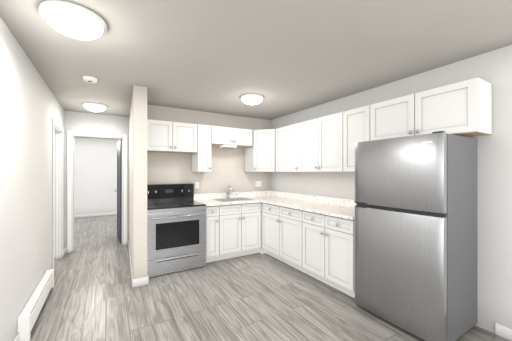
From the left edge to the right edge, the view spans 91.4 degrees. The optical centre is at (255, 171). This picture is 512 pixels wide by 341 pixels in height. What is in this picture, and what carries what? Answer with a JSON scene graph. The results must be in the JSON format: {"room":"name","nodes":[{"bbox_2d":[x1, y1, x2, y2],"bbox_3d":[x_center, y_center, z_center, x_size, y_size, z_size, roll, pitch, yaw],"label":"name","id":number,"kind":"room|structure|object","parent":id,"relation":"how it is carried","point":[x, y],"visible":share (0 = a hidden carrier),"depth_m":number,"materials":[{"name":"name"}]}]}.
{"room":"kitchen","nodes":[
{"label":"kitchen","id":0,"kind":"room"},
{"bbox_2d":[0,17,63,340],"bbox_3d":[-1.305,0.170,0.890,0.100,2.440,8.070,0,0,-31],"label":"wall","id":1,"kind":"structure","parent":0,"point":[26,105],"depth_m":2.14,"materials":[{"name":"paint"}]},
{"bbox_2d":[13,332,18,340],"bbox_3d":[-0.934,1.340,0.384,0.014,0.100,6.820,0,0,-31],"label":"baseboard","id":2,"kind":"structure","parent":1,"relation":"attached to","point":[16,338],"depth_m":1.97,"materials":[{"name":"white wood"}]},
{"bbox_2d":[52,118,62,268],"bbox_3d":[-2.976,0.338,3.672,0.130,2.105,0.910,0,0,-31],"label":"door frame","id":3,"kind":"structure","parent":1,"relation":"attached to","point":[57,192],"depth_m":3.98,"materials":[{"name":"white wood"}]},
{"bbox_2d":[64,111,71,247],"bbox_3d":[-3.264,0.170,4.350,0.105,2.440,0.120,0,0,-31],"label":"wall","id":4,"kind":"structure","parent":0,"point":[67,120],"depth_m":4.28,"materials":[{"name":"paint"}]},
{"bbox_2d":[74,137,118,214],"bbox_3d":[-4.944,0.170,7.937,2.900,2.440,0.100,0,0,-31],"label":"wall","id":5,"kind":"structure","parent":0,"point":[95,173],"depth_m":7.83,"materials":[{"name":"paint"}]},
{"bbox_2d":[74,212,116,217],"bbox_3d":[-4.915,1.340,7.888,2.700,0.100,0.014,0,0,-31],"label":"baseboard","id":6,"kind":"structure","parent":5,"relation":"attached to","point":[94,214],"depth_m":7.80,"materials":[{"name":"white wood"}]},
{"bbox_2d":[72,111,128,239],"bbox_3d":[-2.814,0.170,4.621,0.945,2.440,0.120,0,0,-31],"label":"wall","id":7,"kind":"structure","parent":0,"point":[90,122],"depth_m":4.56,"materials":[{"name":"paint"}]},
{"bbox_2d":[67,130,127,252],"bbox_3d":[-2.878,0.338,4.582,0.925,2.105,0.150,0,0,-31],"label":"door frame","id":8,"kind":"structure","parent":7,"relation":"attached to","point":[70,191],"depth_m":4.40,"materials":[{"name":"white wood"}]},
{"bbox_2d":[114,139,121,243],"bbox_3d":[-2.792,0.372,5.125,0.155,2.020,0.700,0,0,-34],"label":"door","id":9,"kind":"structure","parent":7,"relation":"in","point":[119,189],"depth_m":5.01,"materials":[{"name":"grey wood"}]},
{"bbox_2d":[129,85,146,278],"bbox_3d":[-1.927,0.170,3.914,0.152,2.440,2.005,0,0,-31],"label":"wall","id":10,"kind":"structure","parent":0,"point":[138,179],"depth_m":3.06,"materials":[{"name":"paint"}]},
{"bbox_2d":[128,240,133,278],"bbox_3d":[-1.957,1.340,3.896,0.111,0.100,2.005,0,0,-31],"label":"baseboard","id":11,"kind":"structure","parent":10,"relation":"attached to","point":[130,260],"depth_m":3.65,"materials":[{"name":"white wood"}]},
{"bbox_2d":[132,276,148,287],"bbox_3d":[-1.407,1.340,3.049,0.180,0.100,0.014,0,0,-31],"label":"baseboard","id":12,"kind":"structure","parent":10,"relation":"attached to","point":[142,281],"depth_m":3.04,"materials":[{"name":"white wood"}]},
{"bbox_2d":[147,104,270,193],"bbox_3d":[-0.765,0.170,4.487,2.430,2.440,0.100,0,0,-31],"label":"wall","id":13,"kind":"structure","parent":0,"point":[227,167],"depth_m":4.41,"materials":[{"name":"paint"}]},
{"bbox_2d":[147,119,196,153],"bbox_3d":[-1.326,-0.534,3.884,0.762,0.451,0.350,0,0,-31],"label":"upper cabinet","id":14,"kind":"object","parent":13,"relation":"attached to","point":[169,137],"visible":0.81,"depth_m":3.76,"materials":[{"name":"white wood"}]},
{"bbox_2d":[192,124,210,171],"bbox_3d":[-0.898,-0.381,4.141,0.232,0.759,0.350,0,0,-31],"label":"upper cabinet","id":15,"kind":"object","parent":13,"relation":"attached to","point":[201,159],"visible":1,"depth_m":4.02,"materials":[{"name":"white wood"}]},
{"bbox_2d":[211,126,252,147],"bbox_3d":[-0.465,-0.612,4.401,0.774,0.296,0.350,0,0,-31],"label":"upper cabinet","id":16,"kind":"object","parent":13,"relation":"attached to","point":[239,137],"visible":0.98,"depth_m":4.26,"materials":[{"name":"white wood"}]},
{"bbox_2d":[220,145,236,147],"bbox_3d":[-0.475,-0.440,4.326,0.260,0.042,0.148,0,0,-31],"label":"hood","id":17,"kind":"object","parent":16,"relation":"attached to","point":[228,146],"visible":0.98,"depth_m":4.27,"materials":[{"name":"white plastic"}]},
{"bbox_2d":[255,181,261,186],"bbox_3d":[0.049,0.230,4.909,0.145,0.114,0.008,0,0,-31],"label":"electrical outlet plate","id":18,"kind":"object","parent":13,"relation":"attached to","point":[258,183],"visible":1,"depth_m":4.91,"materials":[{"name":"white plastic"}]},
{"bbox_2d":[244,129,275,171],"bbox_3d":[0.197,-0.381,4.647,0.610,0.758,0.610,0,0,-31],"label":"upper cabinet","id":19,"kind":"object","parent":13,"relation":"attached to","point":[260,155],"visible":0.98,"depth_m":4.44,"materials":[{"name":"white wood"}]},
{"bbox_2d":[0,0,511,139],"bbox_3d":[-1.464,-1.075,3.087,5.270,0.050,12.000,0,0,-31],"label":"ceiling","id":20,"kind":"structure","parent":0,"point":[284,57],"depth_m":2.11,"materials":[{"name":"paint"}]},
{"bbox_2d":[38,0,106,39],"bbox_3d":[-1.236,-0.987,1.707,0.380,0.125,0.380,0,0,-31],"label":"ceiling light","id":21,"kind":"object","parent":20,"relation":"attached to","point":[72,20],"visible":1,"depth_m":1.62,"materials":[{"name":"white glass"}]},
{"bbox_2d":[83,76,97,82],"bbox_3d":[-1.854,-1.030,2.794,0.140,0.038,0.140,0,0,-31],"label":"smoke detector","id":22,"kind":"object","parent":20,"relation":"attached to","point":[89,79],"visible":1,"depth_m":2.77,"materials":[{"name":"white plastic"}]},
{"bbox_2d":[82,102,106,112],"bbox_3d":[-2.524,-0.993,3.920,0.330,0.114,0.330,0,0,-31],"label":"ceiling light","id":23,"kind":"object","parent":20,"relation":"attached to","point":[95,107],"visible":1,"depth_m":3.83,"materials":[{"name":"white glass"}]},
{"bbox_2d":[240,94,263,104],"bbox_3d":[-0.056,-0.993,3.501,0.330,0.114,0.330,0,0,-31],"label":"ceiling light","id":24,"kind":"object","parent":20,"relation":"attached to","point":[252,99],"visible":1,"depth_m":3.40,"materials":[{"name":"white glass"}]},
{"bbox_2d":[30,215,509,340],"bbox_3d":[-1.464,1.415,3.087,5.270,0.050,12.000,0,0,-31],"label":"floor","id":25,"kind":"structure","parent":0,"point":[93,295],"depth_m":2.62,"materials":[{"name":"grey wood"}]},
{"bbox_2d":[18,269,53,340],"bbox_3d":[-2.182,1.283,2.521,0.072,0.214,1.154,0,0,-31],"label":"heater","id":26,"kind":"object","parent":25,"relation":"on","point":[27,317],"visible":1,"depth_m":2.26,"materials":[{"name":"white metal"}]},
{"bbox_2d":[147,183,205,276],"bbox_3d":[-1.230,0.791,3.725,0.802,1.197,0.712,0,0,-31],"label":"range","id":27,"kind":"object","parent":25,"relation":"on","point":[176,227],"visible":0.92,"depth_m":3.50,"materials":[{"name":"metal"}]},
{"bbox_2d":[206,206,218,262],"bbox_3d":[-0.808,0.952,4.032,0.225,0.877,0.630,0,0,-31],"label":"base cabinet","id":28,"kind":"object","parent":25,"relation":"on","point":[212,233],"visible":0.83,"depth_m":3.80,"materials":[{"name":"white wood"}]},
{"bbox_2d":[217,202,260,260],"bbox_3d":[-0.381,0.952,4.289,0.769,0.877,0.630,0,0,-31],"label":"base cabinet","id":29,"kind":"object","parent":25,"relation":"on","point":[239,229],"visible":0.81,"depth_m":4.03,"materials":[{"name":"white wood"}]},
{"bbox_2d":[194,185,260,205],"bbox_3d":[-0.497,0.442,4.220,0.960,0.415,0.629,0,0,-31],"label":"countertop","id":30,"kind":"structure","parent":29,"relation":"on","point":[229,198],"depth_m":4.39,"materials":[{"name":"stone"}]},
{"bbox_2d":[225,185,233,198],"bbox_3d":[-0.450,0.351,4.448,0.115,0.235,0.223,0,0,-31],"label":"faucet","id":31,"kind":"object","parent":30,"relation":"on","point":[229,195],"depth_m":4.49,"materials":[{"name":"silver metal"}]},
{"bbox_2d":[211,197,254,212],"bbox_3d":[-0.397,0.559,4.314,0.604,0.180,0.474,0,0,-31],"label":"sink","id":32,"kind":"object","parent":30,"relation":"in","point":[220,199],"depth_m":4.44,"materials":[{"name":"grey metal"}]},
{"bbox_2d":[259,202,265,253],"bbox_3d":[0.198,0.952,4.654,0.596,0.877,0.596,0,0,-31],"label":"base cabinet","id":33,"kind":"object","parent":25,"relation":"on","point":[262,250],"visible":0.11,"depth_m":4.25,"materials":[{"name":"white wood"}]},
{"bbox_2d":[262,203,306,273],"bbox_3d":[0.602,0.952,3.953,0.630,0.877,1.018,0,0,-31],"label":"base cabinet","id":34,"kind":"object","parent":25,"relation":"on","point":[282,233],"visible":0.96,"depth_m":3.74,"materials":[{"name":"white wood"}]},
{"bbox_2d":[260,191,355,219],"bbox_3d":[0.657,0.444,3.854,0.639,0.136,2.444,0,0,-31],"label":"countertop","id":35,"kind":"structure","parent":34,"relation":"on","point":[338,207],"depth_m":3.66,"materials":[{"name":"stone"}]},
{"bbox_2d":[302,211,354,297],"bbox_3d":[1.075,0.952,3.167,0.630,0.877,0.812,0,0,-31],"label":"base cabinet","id":36,"kind":"object","parent":25,"relation":"on","point":[328,249],"visible":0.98,"depth_m":2.97,"materials":[{"name":"white wood"}]},
{"bbox_2d":[354,131,476,340],"bbox_3d":[1.503,0.536,2.420,0.655,1.707,0.800,0,0,-31],"label":"fridge","id":37,"kind":"object","parent":25,"relation":"on","point":[415,201],"visible":1,"depth_m":2.12,"materials":[{"name":"metal"}]},
{"bbox_2d":[271,45,511,332],"bbox_3d":[2.068,0.170,2.228,0.100,2.440,6.890,0,0,-31],"label":"wall","id":38,"kind":"structure","parent":0,"point":[494,223],"depth_m":2.20,"materials":[{"name":"paint"}]},
{"bbox_2d":[276,123,297,171],"bbox_3d":[0.620,-0.381,4.195,0.350,0.759,0.598,0,0,-31],"label":"upper cabinet","id":39,"kind":"object","parent":38,"relation":"attached to","point":[286,148],"visible":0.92,"depth_m":4.10,"materials":[{"name":"white wood"}]},
{"bbox_2d":[298,112,342,171],"bbox_3d":[0.994,-0.381,3.573,0.350,0.759,0.848,0,0,-31],"label":"upper cabinet","id":40,"kind":"object","parent":38,"relation":"attached to","point":[320,144],"visible":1,"depth_m":3.45,"materials":[{"name":"white wood"}]},
{"bbox_2d":[343,105,369,171],"bbox_3d":[1.309,-0.381,3.048,0.350,0.759,0.373,0,0,-31],"label":"upper cabinet","id":41,"kind":"object","parent":38,"relation":"attached to","point":[356,125],"visible":0.5,"depth_m":3.01,"materials":[{"name":"white wood"}]},
{"bbox_2d":[370,78,491,140],"bbox_3d":[1.651,-0.542,2.480,0.350,0.436,0.948,0,0,-31],"label":"upper cabinet","id":42,"kind":"object","parent":38,"relation":"attached to","point":[463,108],"visible":0.85,"depth_m":2.23,"materials":[{"name":"white wood"}]},
{"bbox_2d":[495,323,511,340],"bbox_3d":[2.923,1.340,0.695,0.014,0.100,3.380,0,0,-31],"label":"baseboard","id":43,"kind":"structure","parent":38,"relation":"attached to","point":[503,331],"depth_m":2.09,"materials":[{"name":"white wood"}]}
]}

